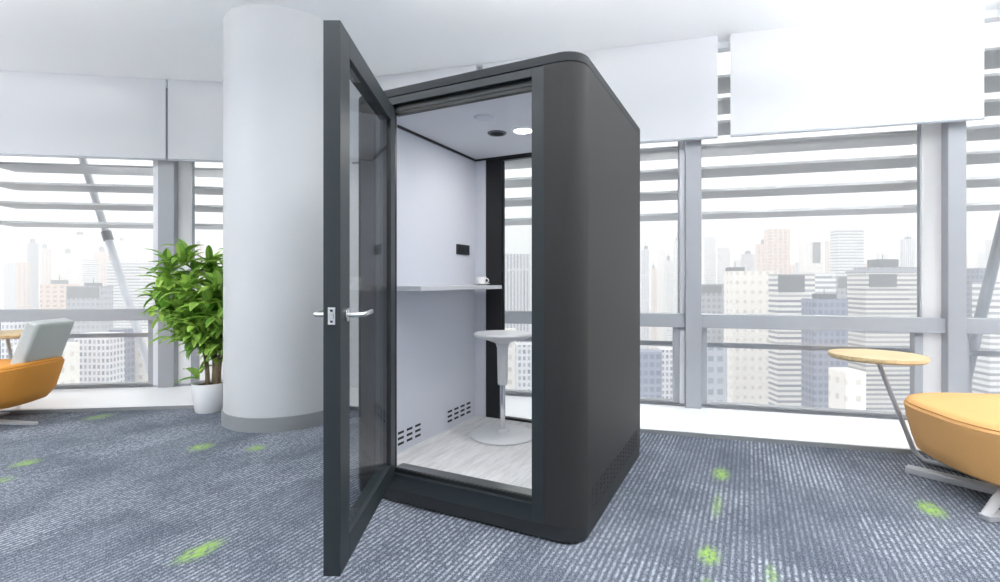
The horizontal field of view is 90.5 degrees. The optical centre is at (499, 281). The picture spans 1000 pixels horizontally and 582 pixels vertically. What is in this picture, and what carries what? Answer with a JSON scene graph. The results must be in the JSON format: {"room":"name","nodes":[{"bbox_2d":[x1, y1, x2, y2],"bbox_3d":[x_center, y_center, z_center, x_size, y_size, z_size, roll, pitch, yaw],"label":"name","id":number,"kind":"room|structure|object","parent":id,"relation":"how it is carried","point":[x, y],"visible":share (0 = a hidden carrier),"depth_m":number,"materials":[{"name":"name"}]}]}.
{"room":"office","nodes":[
{"label":"office","id":0,"kind":"room"},
{"bbox_2d":[223,4,322,417],"bbox_3d":[-1.965,-0.578,4.560,1.016,3.385,1.016,0,0,0],"label":"column","id":1,"kind":"structure","parent":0,"point":[273,54],"depth_m":4.10,"materials":[{"name":"white paint"}]},
{"bbox_2d":[221,408,322,432],"bbox_3d":[-1.965,1.169,4.560,1.040,0.122,1.040,0,0,0],"label":"baseboard","id":2,"kind":"structure","parent":1,"relation":"attached to","point":[297,422],"depth_m":4.08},
{"bbox_2d":[350,83,358,386],"bbox_3d":[-2.087,-0.537,5.845,1.233,3.466,0.303,0,0,9],"label":"wall","id":3,"kind":"structure","parent":0,"point":[354,168],"depth_m":5.64,"materials":[{"name":"white paint"}]},
{"bbox_2d":[0,160,157,389],"bbox_3d":[-4.820,-0.537,5.575,1.892,3.466,0.140,0,0,-8],"label":"window","id":4,"kind":"structure","parent":3,"relation":"in","point":[125,314],"depth_m":5.59,"materials":[{"name":"grey metal"}]},
{"bbox_2d":[158,88,177,387],"bbox_3d":[-3.798,-0.537,5.713,0.172,3.466,0.190,0,0,-8],"label":"trim","id":5,"kind":"structure","parent":3,"relation":"attached to","point":[167,170],"depth_m":5.62,"materials":[{"name":"grey metal"}]},
{"bbox_2d":[177,161,200,385],"bbox_3d":[-3.196,-0.537,5.802,1.045,3.466,0.140,0,0,-8],"label":"window","id":6,"kind":"structure","parent":3,"relation":"in","point":[195,359],"depth_m":5.73,"materials":[{"name":"grey metal"}]},
{"bbox_2d":[195,167,222,229],"bbox_3d":[-3.279,-1.435,6.159,1.111,1.590,0.490,0,0,-8],"label":"sunshade","id":7,"kind":"object","parent":3,"relation":"attached to","point":[199,172],"visible":0.06,"depth_m":6.04,"materials":[{"name":"grey metal"}]},
{"bbox_2d":[0,386,919,449],"bbox_3d":[-0.976,1.213,4.587,14.271,0.034,2.296,0,0,6],"label":"window sill","id":8,"kind":"structure","parent":3,"relation":"attached to","point":[876,432],"depth_m":4.35,"materials":[{"name":"white paint"}]},
{"bbox_2d":[505,146,677,225],"bbox_3d":[0.943,-1.435,5.411,2.073,1.590,0.490,0,0,15],"label":"sunshade","id":9,"kind":"object","parent":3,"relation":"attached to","point":[657,153],"visible":0.02,"depth_m":5.32,"materials":[{"name":"grey metal"}]},
{"bbox_2d":[505,141,684,405],"bbox_3d":[0.847,-0.537,5.059,1.948,3.466,0.140,0,0,15],"label":"window","id":10,"kind":"structure","parent":3,"relation":"in","point":[674,320],"depth_m":4.80,"materials":[{"name":"grey metal"}]},
{"bbox_2d":[685,140,700,408],"bbox_3d":[1.854,-0.537,4.780,0.140,3.466,0.190,0,0,15],"label":"window mullion","id":11,"kind":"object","parent":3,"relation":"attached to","point":[692,147],"depth_m":4.69,"materials":[{"name":"grey metal"}]},
{"bbox_2d":[702,74,916,219],"bbox_3d":[2.953,-1.435,4.865,2.052,1.590,0.490,0,0,15],"label":"sunshade","id":12,"kind":"object","parent":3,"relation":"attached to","point":[907,137],"visible":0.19,"depth_m":4.82,"materials":[{"name":"grey metal"}]},
{"bbox_2d":[701,41,945,419],"bbox_3d":[2.855,-0.537,4.513,1.933,3.466,0.140,0,0,15],"label":"window","id":13,"kind":"structure","parent":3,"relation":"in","point":[916,326],"depth_m":4.30,"materials":[{"name":"grey metal"}]},
{"bbox_2d":[729,3,984,137],"bbox_3d":[3.029,-1.793,4.315,1.896,0.947,0.096,0,0,15],"label":"roller shade","id":14,"kind":"object","parent":13,"relation":"attached to","point":[925,66],"visible":1,"depth_m":4.26,"materials":[{"name":"fabric"}]},
{"bbox_2d":[941,121,966,392],"bbox_3d":[3.849,-0.537,4.238,0.130,3.466,0.190,0,0,15],"label":"window mullion","id":15,"kind":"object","parent":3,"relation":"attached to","point":[953,134],"depth_m":4.15,"materials":[{"name":"grey metal"}]},
{"bbox_2d":[914,47,999,212],"bbox_3d":[4.928,-1.435,4.327,2.000,1.590,0.490,0,0,15],"label":"sunshade","id":16,"kind":"object","parent":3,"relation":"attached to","point":[991,55],"visible":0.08,"depth_m":4.43,"materials":[{"name":"grey metal"}]},
{"bbox_2d":[967,9,999,392],"bbox_3d":[4.855,-0.537,3.969,1.954,3.466,0.140,0,0,15],"label":"window","id":17,"kind":"structure","parent":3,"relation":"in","point":[974,325],"depth_m":4.14,"materials":[{"name":"grey metal"}]},
{"bbox_2d":[0,408,999,581],"bbox_3d":[-1.000,1.355,1.225,14.400,0.250,9.450,0,0,0],"label":"floor","id":18,"kind":"structure","parent":0,"point":[162,495],"depth_m":2.60,"materials":[{"name":"carpet"}]},
{"bbox_2d":[0,330,22,358],"bbox_3d":[-4.878,0.870,5.000,0.873,0.720,0.690,0,0,0],"label":"side table","id":19,"kind":"object","parent":18,"relation":"on","point":[7,335],"visible":0.42,"depth_m":4.96,"materials":[{"name":"brown wood"}]},
{"bbox_2d":[0,318,73,424],"bbox_3d":[-4.606,0.784,4.379,1.316,0.891,1.064,0,0,-29],"label":"lounge chair","id":20,"kind":"object","parent":18,"relation":"on","point":[35,367],"visible":0.92,"depth_m":4.32,"materials":[{"name":"orange fabric"}]},
{"bbox_2d":[0,357,62,370],"bbox_3d":[-4.640,0.741,4.360,1.182,0.099,0.906,0,0,-6],"label":"seat cushion","id":21,"kind":"object","parent":20,"relation":"on","point":[38,363],"depth_m":4.35,"materials":[{"name":"orange fabric"}]},
{"bbox_2d":[0,405,193,413],"bbox_3d":[-5.064,1.215,4.564,6.120,0.030,0.020,0,0,-7],"label":"baseboard","id":22,"kind":"structure","parent":18,"relation":"on","point":[173,406],"depth_m":4.72,"materials":[{"name":"grey"}]},
{"bbox_2d":[136,239,222,413],"bbox_3d":[-2.940,0.403,4.785,1.019,1.654,0.853,0,0,16],"label":"potted plant","id":23,"kind":"object","parent":18,"relation":"on","point":[196,320],"visible":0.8,"depth_m":4.61,"materials":[{"name":"green plant"}]},
{"bbox_2d":[313,20,639,575],"bbox_3d":[-0.136,0.076,2.817,1.404,2.307,2.245,0,0,27],"label":"booth","id":24,"kind":"object","parent":18,"relation":"on","point":[433,154],"visible":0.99,"depth_m":2.67,"materials":[{"name":"metal"}]},
{"bbox_2d":[397,419,422,448],"bbox_3d":[-0.593,0.963,3.108,0.001,0.115,0.365,0,0,27],"label":"wall vent","id":25,"kind":"object","parent":24,"relation":"attached to","point":[409,433],"depth_m":3.15,"materials":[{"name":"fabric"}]},
{"bbox_2d":[397,285,501,290],"bbox_3d":[-0.330,0.038,3.354,0.250,0.028,1.040,0,0,27],"label":"shelf","id":26,"kind":"object","parent":24,"relation":"attached to","point":[399,287],"depth_m":3.16,"materials":[{"name":"grey laminate"}]},
{"bbox_2d":[446,399,471,424],"bbox_3d":[-0.301,0.963,3.689,0.001,0.115,0.365,0,0,27],"label":"wall vent","id":27,"kind":"object","parent":24,"relation":"attached to","point":[461,410],"depth_m":3.68,"materials":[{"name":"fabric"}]},
{"bbox_2d":[459,247,467,251],"bbox_3d":[-0.272,-0.242,3.719,0.002,0.035,0.135,0,0,27],"label":"socket","id":28,"kind":"object","parent":24,"relation":"attached to","point":[461,249],"depth_m":3.70,"materials":[{"name":"black plastic"}]},
{"bbox_2d":[473,277,489,284],"bbox_3d":[-0.139,-0.007,3.711,0.128,0.062,0.128,0,0,0],"label":"coffee cup","id":29,"kind":"object","parent":24,"relation":"on","point":[481,280],"visible":0.91,"depth_m":3.68,"materials":[{"name":"white ceramic"}]},
{"bbox_2d":[488,130,505,136],"bbox_3d":[-0.019,-0.957,3.196,0.124,0.007,0.124,0,0,0],"label":"ceiling vent","id":30,"kind":"object","parent":24,"relation":"attached to","point":[491,133],"depth_m":3.18,"materials":[{"name":"black plastic"}]},
{"bbox_2d":[470,330,531,445],"bbox_3d":[0.018,0.700,3.400,0.444,0.704,0.444,0,0,0],"label":"bar stool","id":31,"kind":"object","parent":24,"relation":"on","point":[502,434],"visible":0.97,"depth_m":3.37,"materials":[{"name":"plastic"}]},
{"bbox_2d":[512,126,531,133],"bbox_3d":[0.145,-0.954,3.122,0.144,0.012,0.144,0,0,0],"label":"recessed light","id":32,"kind":"object","parent":24,"relation":"on","point":[515,129],"depth_m":3.10,"materials":[{"name":"white plastic"}]},
{"bbox_2d":[592,430,636,509],"bbox_3d":[0.695,1.062,2.909,0.003,0.105,1.086,0,0,27],"label":"vent grille","id":33,"kind":"object","parent":24,"relation":"attached to","point":[608,476],"depth_m":2.78,"materials":[{"name":"black metal"}]},
{"bbox_2d":[350,406,928,455],"bbox_3d":[1.981,1.215,3.822,8.347,0.030,0.020,0,0,16],"label":"baseboard","id":34,"kind":"structure","parent":18,"relation":"on","point":[651,431],"depth_m":3.77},
{"bbox_2d":[828,349,964,473],"bbox_3d":[2.733,0.872,3.443,0.662,0.714,0.800,0,0,0],"label":"side table","id":35,"kind":"object","parent":18,"relation":"on","point":[871,356],"visible":0.98,"depth_m":3.44,"materials":[{"name":"brown wood"}]},
{"bbox_2d":[903,393,999,521],"bbox_3d":[3.108,0.783,2.835,1.157,0.895,1.040,0,0,8],"label":"lounge chair","id":36,"kind":"object","parent":18,"relation":"on","point":[961,431],"visible":1,"depth_m":2.84,"materials":[{"name":"fabric"}]},
{"bbox_2d":[905,393,999,431],"bbox_3d":[3.070,0.760,2.840,1.064,0.060,1.024,0,0,8],"label":"seat cushion","id":37,"kind":"object","parent":36,"relation":"on","point":[967,412],"depth_m":2.92,"materials":[{"name":"fabric"}]},
{"bbox_2d":[0,0,999,82],"bbox_3d":[-1.000,-2.395,1.290,14.400,0.250,9.580,0,0,0],"label":"ceiling","id":38,"kind":"structure","parent":0,"point":[154,39],"depth_m":4.37,"materials":[{"name":"white paint"}]},
{"bbox_2d":[0,71,167,160],"bbox_3d":[-4.771,-1.810,5.436,2.075,0.912,0.096,0,0,-8],"label":"roller shade","id":39,"kind":"object","parent":38,"relation":"hanging from","point":[42,114],"visible":0.92,"depth_m":5.43,"materials":[{"name":"fabric"}]},
{"bbox_2d":[167,79,222,162],"bbox_3d":[-3.064,-1.810,5.675,1.323,0.912,0.096,0,0,-8],"label":"roller shade","id":40,"kind":"object","parent":38,"relation":"hanging from","point":[195,108],"visible":0.34,"depth_m":5.59,"materials":[{"name":"fabric"}]},
{"bbox_2d":[352,65,477,163],"bbox_3d":[-0.941,-1.793,5.395,1.451,0.947,0.096,0,0,15],"label":"roller shade","id":41,"kind":"object","parent":38,"relation":"hanging from","point":[387,82],"visible":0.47,"depth_m":5.41,"materials":[{"name":"fabric"}]},
{"bbox_2d":[483,35,717,143],"bbox_3d":[0.919,-1.793,4.889,2.259,0.947,0.096,0,0,15],"label":"roller shade","id":42,"kind":"object","parent":38,"relation":"hanging from","point":[669,89],"visible":0.6,"depth_m":4.67,"materials":[{"name":"fabric"}]},
{"label":"outside","id":43,"kind":"structure","parent":0,"visible":0},
{"bbox_2d":[200,329,684,406],"bbox_3d":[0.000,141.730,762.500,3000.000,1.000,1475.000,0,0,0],"label":"ground","id":44,"kind":"structure","parent":43,"point":[202,375],"depth_m":800.52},
{"bbox_2d":[4,263,15,308],"bbox_3d":[-872.898,53.421,884.433,16.150,175.618,8.000,0,0,0],"label":"tower","id":45,"kind":"structure","parent":44,"relation":"on","point":[9,268],"depth_m":880.49,"materials":[{"name":"white"}]},
{"bbox_2d":[1,322,25,358],"bbox_3d":[-204.839,78.276,204.000,17.742,125.907,8.000,0,0,0],"label":"tower","id":46,"kind":"structure","parent":44,"relation":"on","point":[4,325],"depth_m":200.00,"materials":[{"name":"white concrete"}]},
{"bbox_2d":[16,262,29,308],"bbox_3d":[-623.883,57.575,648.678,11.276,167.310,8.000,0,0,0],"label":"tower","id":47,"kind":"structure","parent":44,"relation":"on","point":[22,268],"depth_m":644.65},
{"bbox_2d":[27,234,38,308],"bbox_3d":[-705.353,34.334,748.879,10.178,213.791,8.000,0,0,0],"label":"tower","id":48,"kind":"structure","parent":44,"relation":"on","point":[32,247],"depth_m":746.17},
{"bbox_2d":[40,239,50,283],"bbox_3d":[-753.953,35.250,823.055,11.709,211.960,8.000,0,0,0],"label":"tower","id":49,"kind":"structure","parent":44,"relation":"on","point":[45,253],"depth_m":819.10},
{"bbox_2d":[14,342,79,389],"bbox_3d":[-158.689,81.411,174.000,15.766,119.637,8.000,0,0,0],"label":"tower","id":50,"kind":"structure","parent":44,"relation":"on","point":[70,373],"depth_m":174.14,"materials":[{"name":"beige concrete"}]},
{"bbox_2d":[52,242,63,279],"bbox_3d":[-567.983,44.787,637.264,8.005,192.886,8.000,0,0,0],"label":"tower","id":51,"kind":"structure","parent":44,"relation":"on","point":[57,247],"depth_m":633.26,"materials":[{"name":"white"}]},
{"bbox_2d":[40,275,78,308],"bbox_3d":[-377.661,67.651,425.335,23.710,147.157,10.669,0,0,0],"label":"tower","id":52,"kind":"structure","parent":44,"relation":"on","point":[53,295],"depth_m":420.00,"materials":[{"name":"beige concrete"}]},
{"bbox_2d":[51,280,67,283],"bbox_3d":[-377.661,0.000,425.335,9.484,3.387,6.402,0,0,0],"label":"plant","id":53,"kind":"object","parent":52,"relation":"on","point":[52,281],"depth_m":422.15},
{"bbox_2d":[64,244,70,283],"bbox_3d":[-691.062,39.942,794.462,12.078,202.576,8.000,0,0,0],"label":"tower","id":54,"kind":"structure","parent":44,"relation":"on","point":[67,255],"depth_m":790.42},
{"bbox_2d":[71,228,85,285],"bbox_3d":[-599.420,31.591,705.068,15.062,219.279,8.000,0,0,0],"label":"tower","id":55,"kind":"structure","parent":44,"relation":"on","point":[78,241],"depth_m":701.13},
{"bbox_2d":[66,278,112,341],"bbox_3d":[-277.107,69.284,334.939,23.286,143.891,11.079,0,0,0],"label":"tower","id":56,"kind":"structure","parent":44,"relation":"on","point":[93,295],"depth_m":329.98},
{"bbox_2d":[84,283,101,285],"bbox_3d":[-274.778,1.663,335.239,6.986,1.996,6.287,0,0,0],"label":"plant","id":57,"kind":"object","parent":56,"relation":"on","point":[85,284],"depth_m":332.08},
{"bbox_2d":[83,259,97,285],"bbox_3d":[-484.253,57.390,586.448,10.487,167.679,8.000,0,0,0],"label":"tower","id":58,"kind":"structure","parent":44,"relation":"on","point":[90,266],"depth_m":582.39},
{"bbox_2d":[74,332,124,388],"bbox_3d":[-156.482,80.575,194.000,13.407,121.311,8.000,0,0,0],"label":"tower","id":59,"kind":"structure","parent":44,"relation":"on","point":[102,360],"depth_m":190.00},
{"bbox_2d":[94,242,105,285],"bbox_3d":[-647.684,37.976,803.587,13.623,206.508,8.000,0,0,0],"label":"tower","id":60,"kind":"structure","parent":44,"relation":"on","point":[100,255],"depth_m":799.74,"materials":[{"name":"white"}]},
{"bbox_2d":[106,254,110,285],"bbox_3d":[-552.547,50.624,706.401,11.173,181.212,8.000,0,0,0],"label":"tower","id":61,"kind":"structure","parent":44,"relation":"on","point":[107,255],"depth_m":702.33,"materials":[{"name":"white"}]},
{"bbox_2d":[116,233,125,261],"bbox_3d":[-679.206,26.711,888.761,11.243,229.038,8.000,0,0,0],"label":"tower","id":62,"kind":"structure","parent":44,"relation":"on","point":[121,244],"depth_m":885.01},
{"bbox_2d":[109,328,134,387],"bbox_3d":[-155.444,80.292,204.000,4.436,121.875,8.000,0,0,0],"label":"tower","id":63,"kind":"structure","parent":44,"relation":"on","point":[129,341],"depth_m":205.14,"materials":[{"name":"concrete"}]},
{"bbox_2d":[107,262,152,330],"bbox_3d":[-313.730,62.147,428.574,38.105,158.166,17.147,0,0,0],"label":"tower","id":64,"kind":"structure","parent":44,"relation":"on","point":[130,270],"depth_m":420.00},
{"bbox_2d":[135,331,147,381],"bbox_3d":[-153.054,81.411,214.000,14.818,119.637,8.000,0,0,0],"label":"tower","id":65,"kind":"structure","parent":44,"relation":"on","point":[140,372],"depth_m":210.00,"materials":[{"name":"beige concrete"}]},
{"bbox_2d":[195,236,203,365],"bbox_3d":[-486.958,33.549,802.886,10.448,215.362,8.000,0,0,0],"label":"tower","id":66,"kind":"structure","parent":44,"relation":"on","point":[201,247],"depth_m":800.52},
{"bbox_2d":[505,328,515,395],"bbox_3d":[3.226,80.292,204.000,6.452,121.875,8.000,0,0,0],"label":"tower","id":67,"kind":"structure","parent":44,"relation":"on","point":[511,349],"depth_m":200.00,"materials":[{"name":"beige concrete"}]},
{"bbox_2d":[505,254,529,341],"bbox_3d":[11.643,61.300,334.000,16.633,159.859,8.000,0,0,0],"label":"tower","id":68,"kind":"structure","parent":44,"relation":"on","point":[517,266],"depth_m":329.98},
{"bbox_2d":[515,342,531,396],"bbox_3d":[9.436,82.046,184.000,7.258,118.367,8.000,0,0,0],"label":"tower","id":69,"kind":"structure","parent":44,"relation":"on","point":[523,350],"depth_m":180.02,"materials":[{"name":"white concrete"}]},
{"bbox_2d":[640,246,648,348],"bbox_3d":[170.364,46.513,582.940,8.222,189.433,8.000,0,0,0],"label":"tower","id":70,"kind":"structure","parent":44,"relation":"on","point":[644,253],"depth_m":578.99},
{"bbox_2d":[640,349,661,404],"bbox_3d":[51.754,82.611,174.000,7.540,117.238,8.000,0,0,0],"label":"tower","id":71,"kind":"structure","parent":44,"relation":"on","point":[650,359],"depth_m":169.98,"materials":[{"name":"concrete"}]},
{"bbox_2d":[651,260,656,348],"bbox_3d":[241.570,53.356,778.336,7.521,175.749,8.000,0,0,0],"label":"tower","id":72,"kind":"structure","parent":44,"relation":"on","point":[653,269],"depth_m":774.38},
{"bbox_2d":[657,250,664,346],"bbox_3d":[293.540,41.875,903.762,12.885,198.710,8.000,0,0,0],"label":"tower","id":73,"kind":"structure","parent":44,"relation":"on","point":[660,253],"depth_m":899.83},
{"bbox_2d":[656,347,671,405],"bbox_3d":[69.758,84.325,204.000,8.871,113.811,8.000,0,0,0],"label":"tower","id":74,"kind":"structure","parent":44,"relation":"on","point":[666,351],"depth_m":200.00,"materials":[{"name":"white concrete"}]},
{"bbox_2d":[665,256,672,346],"bbox_3d":[247.722,47.702,726.875,8.528,187.056,8.000,0,0,0],"label":"tower","id":75,"kind":"structure","parent":44,"relation":"on","point":[668,263],"depth_m":722.86,"materials":[{"name":"white concrete"}]},
{"bbox_2d":[673,232,677,312],"bbox_3d":[315.369,26.314,882.629,12.454,229.832,8.000,0,0,0],"label":"tower","id":76,"kind":"structure","parent":44,"relation":"on","point":[675,242],"depth_m":878.56,"materials":[{"name":"white"}]},
{"bbox_2d":[704,236,715,283],"bbox_3d":[352.726,32.338,834.352,17.224,217.783,8.000,0,0,0],"label":"tower","id":77,"kind":"structure","parent":44,"relation":"on","point":[709,241],"depth_m":830.38,"materials":[{"name":"white"}]},
{"bbox_2d":[702,284,723,341],"bbox_3d":[127.621,71.220,303.700,15.726,140.020,8.600,0,0,0],"label":"tower","id":78,"kind":"structure","parent":44,"relation":"on","point":[712,294],"depth_m":300.01,"materials":[{"name":"grey concrete"}]},
{"bbox_2d":[701,347,726,408],"bbox_3d":[73.690,81.411,174.000,8.226,119.637,8.000,0,0,0],"label":"tower","id":79,"kind":"structure","parent":44,"relation":"on","point":[716,357],"depth_m":169.98,"materials":[{"name":"white concrete"}]},
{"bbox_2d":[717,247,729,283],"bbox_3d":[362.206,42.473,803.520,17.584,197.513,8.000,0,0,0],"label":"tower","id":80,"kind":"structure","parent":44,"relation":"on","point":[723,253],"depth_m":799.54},
{"bbox_2d":[733,260,740,266],"bbox_3d":[427.767,50.780,889.341,15.660,180.900,8.000,0,0,0],"label":"tower","id":81,"kind":"structure","parent":44,"relation":"on","point":[736,263],"depth_m":885.45,"materials":[{"name":"white"}]},
{"bbox_2d":[741,251,754,270],"bbox_3d":[324.426,47.086,649.235,13.611,188.289,8.000,0,0,0],"label":"tower","id":82,"kind":"structure","parent":44,"relation":"on","point":[747,259],"depth_m":645.28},
{"bbox_2d":[724,267,778,411],"bbox_3d":[134.194,65.373,265.425,24.113,151.714,10.851,0,0,0],"label":"tower","id":83,"kind":"structure","parent":44,"relation":"on","point":[745,292],"depth_m":260.02,"materials":[{"name":"beige concrete"}]},
{"bbox_2d":[725,267,744,270],"bbox_3d":[125.754,-6.814,265.425,7.234,2.097,6.510,0,0,0],"label":"plant","id":84,"kind":"object","parent":83,"relation":"on","point":[726,268],"depth_m":262.19,"materials":[{"name":"grey"}]},
{"bbox_2d":[755,239,763,270],"bbox_3d":[360.387,38.059,681.498,14.971,206.342,8.000,0,0,0],"label":"tower","id":85,"kind":"structure","parent":44,"relation":"on","point":[759,248],"depth_m":677.57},
{"bbox_2d":[764,229,789,273],"bbox_3d":[338.105,38.559,605.716,25.403,205.343,11.431,0,0,0],"label":"tower","id":86,"kind":"structure","parent":44,"relation":"on","point":[776,241],"depth_m":600.00,"materials":[{"name":"white concrete"}]},
{"bbox_2d":[768,274,814,413],"bbox_3d":[134.501,68.800,228.700,16.784,144.859,8.600,0,0,0],"label":"tower","id":87,"kind":"structure","parent":44,"relation":"on","point":[785,291],"depth_m":225.03,"materials":[{"name":"white concrete"}]},
{"bbox_2d":[790,265,793,273],"bbox_3d":[383.985,59.197,660.172,11.138,164.065,8.000,0,0,0],"label":"tower","id":88,"kind":"structure","parent":44,"relation":"on","point":[791,266],"depth_m":656.24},
{"bbox_2d":[795,262,798,273],"bbox_3d":[463.686,55.414,761.487,17.202,171.631,8.000,0,0,0],"label":"tower","id":89,"kind":"structure","parent":44,"relation":"on","point":[796,263],"depth_m":759.96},
{"bbox_2d":[799,241,822,273],"bbox_3d":[328.669,49.123,524.182,19.919,184.214,9.564,0,0,0],"label":"tower","id":90,"kind":"structure","parent":44,"relation":"on","point":[810,252],"depth_m":520.02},
{"bbox_2d":[802,273,835,293],"bbox_3d":[163.306,68.347,254.000,12.097,145.766,8.000,0,0,0],"label":"tower","id":91,"kind":"structure","parent":44,"relation":"on","point":[827,281],"depth_m":250.00,"materials":[{"name":"white concrete"}]},
{"bbox_2d":[801,289,847,414],"bbox_3d":[126.794,71.956,194.000,13.024,138.549,8.000,0,0,0],"label":"tower","id":92,"kind":"structure","parent":44,"relation":"on","point":[814,364],"depth_m":190.00,"materials":[{"name":"concrete"},{"name":"glass"}]},
{"bbox_2d":[812,294,836,298],"bbox_3d":[126.794,5.554,194.000,6.512,1.915,4.800,0,0,0],"label":"plant","id":93,"kind":"object","parent":92,"relation":"on","point":[814,296],"depth_m":191.58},
{"bbox_2d":[825,240,829,272],"bbox_3d":[538.948,36.968,808.277,13.496,208.525,8.000,0,0,0],"label":"tower","id":94,"kind":"structure","parent":44,"relation":"on","point":[827,243],"depth_m":806.01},
{"bbox_2d":[836,276,846,298],"bbox_3d":[232.198,68.619,333.700,17.298,145.222,8.600,0,0,0],"label":"tower","id":95,"kind":"structure","parent":44,"relation":"on","point":[841,281],"depth_m":329.98,"materials":[{"name":"grey concrete"}]},
{"bbox_2d":[828,367,865,417],"bbox_3d":[107.661,84.224,154.000,6.048,114.012,8.000,0,0,0],"label":"tower","id":96,"kind":"structure","parent":44,"relation":"on","point":[846,386],"depth_m":150.23,"materials":[{"name":"white concrete"}]},
{"bbox_2d":[830,229,863,275],"bbox_3d":[304.294,47.641,435.072,22.540,187.178,10.143,0,0,0],"label":"tower","id":97,"kind":"structure","parent":44,"relation":"on","point":[846,245],"depth_m":429.95,"materials":[{"name":"white concrete"}]},
{"bbox_2d":[846,255,916,419],"bbox_3d":[199.597,63.559,256.641,31.452,155.343,14.481,0,0,0],"label":"tower","id":98,"kind":"structure","parent":44,"relation":"on","point":[880,288],"depth_m":250.00,"materials":[{"name":"white concrete"}]},
{"bbox_2d":[867,259,898,266],"bbox_3d":[198.085,-9.577,256.804,9.980,4.032,8.165,0,0,0],"label":"plant","id":99,"kind":"object","parent":98,"relation":"on","point":[877,262],"depth_m":252.70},
{"bbox_2d":[876,252,887,258],"bbox_3d":[683.298,44.306,887.375,15.973,193.849,8.000,0,0,0],"label":"tower","id":100,"kind":"structure","parent":44,"relation":"on","point":[885,254],"depth_m":883.29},
{"bbox_2d":[900,232,914,266],"bbox_3d":[488.752,40.513,594.883,11.804,201.434,8.000,0,0,0],"label":"tower","id":101,"kind":"structure","parent":44,"relation":"on","point":[907,245],"depth_m":590.84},
{"bbox_2d":[968,248,978,267],"bbox_3d":[815.310,41.304,854.688,11.769,199.852,8.000,0,0,0],"label":"tower","id":102,"kind":"structure","parent":44,"relation":"on","point":[972,252],"depth_m":850.70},
{"bbox_2d":[967,268,985,392],"bbox_3d":[234.677,67.228,244.000,5.806,148.004,8.000,0,0,0],"label":"tower","id":103,"kind":"structure","parent":44,"relation":"on","point":[973,274],"depth_m":243.79,"materials":[{"name":"stone"}]},
{"bbox_2d":[977,252,984,267],"bbox_3d":[686.655,49.313,705.267,8.552,183.833,8.000,0,0,0],"label":"tower","id":104,"kind":"structure","parent":44,"relation":"on","point":[980,255],"depth_m":703.62,"materials":[{"name":"white"}]},
{"bbox_2d":[972,282,999,393],"bbox_3d":[215.927,70.615,214.000,16.935,141.230,8.000,0,0,0],"label":"tower","id":105,"kind":"structure","parent":44,"relation":"on","point":[986,377],"depth_m":210.62,"materials":[{"name":"white concrete"}]},
{"bbox_2d":[985,239,997,281],"bbox_3d":[566.565,46.081,572.083,7.130,190.298,8.000,0,0,0],"label":"tower","id":106,"kind":"structure","parent":44,"relation":"on","point":[988,243],"depth_m":572.80,"materials":[{"name":"white"}]},
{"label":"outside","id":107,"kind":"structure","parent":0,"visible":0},
{"bbox_2d":[12,333,147,338],"bbox_3d":[-5.842,1.054,5.745,4.039,0.885,0.052,0,0,-8],"label":"guard rail","id":108,"kind":"object","parent":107,"point":[81,335],"visible":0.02,"depth_m":5.88,"materials":[{"name":"grey metal"}]},
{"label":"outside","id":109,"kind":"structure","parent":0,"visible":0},
{"bbox_2d":[517,337,671,345],"bbox_3d":[0.894,1.054,5.368,2.104,0.885,0.050,0,0,15],"label":"guard rail","id":110,"kind":"object","parent":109,"point":[642,342],"visible":0.02,"depth_m":5.16,"materials":[{"name":"grey metal"}]},
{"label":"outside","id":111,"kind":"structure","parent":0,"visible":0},
{"bbox_2d":[707,342,909,352],"bbox_3d":[2.929,1.054,4.814,1.969,0.885,0.050,0,0,15],"label":"guard rail","id":112,"kind":"object","parent":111,"point":[709,344],"visible":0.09,"depth_m":4.82,"materials":[{"name":"grey metal"}]},
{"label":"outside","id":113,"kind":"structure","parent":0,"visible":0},
{"bbox_2d":[969,350,999,356],"bbox_3d":[4.904,1.054,4.277,2.021,0.885,0.050,0,0,15],"label":"guard rail","id":114,"kind":"object","parent":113,"point":[994,353],"visible":0.02,"depth_m":4.42,"materials":[{"name":"grey metal"}]},
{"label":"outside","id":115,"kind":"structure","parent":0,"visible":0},
{"bbox_2d":[78,158,147,375],"bbox_3d":[-4.864,-0.141,6.329,1.471,4.762,0.111,0,0,-8],"label":"strut","id":116,"kind":"object","parent":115,"point":[107,236],"visible":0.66,"depth_m":6.30,"materials":[{"name":"metal"}]},
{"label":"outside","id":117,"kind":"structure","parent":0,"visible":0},
{"bbox_2d":[969,213,999,392],"bbox_3d":[4.658,0.223,4.788,0.628,2.684,0.115,0,0,13],"label":"strut","id":118,"kind":"object","parent":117,"point":[989,280],"visible":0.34,"depth_m":4.75,"materials":[{"name":"grey metal"}]},
{"bbox_3d":[-5.843,-0.537,5.427,0.195,3.466,0.210,0,0,0],"label":"trim","id":119,"kind":"structure","parent":0,"visible":0},
{"bbox_2d":[0,162,152,228],"bbox_3d":[-4.864,-1.435,5.938,2.009,1.590,0.490,0,0,-8],"label":"sunshade","id":120,"kind":"object","parent":119,"relation":"attached to","point":[25,167],"visible":0.26,"depth_m":5.84,"materials":[{"name":"grey metal"}]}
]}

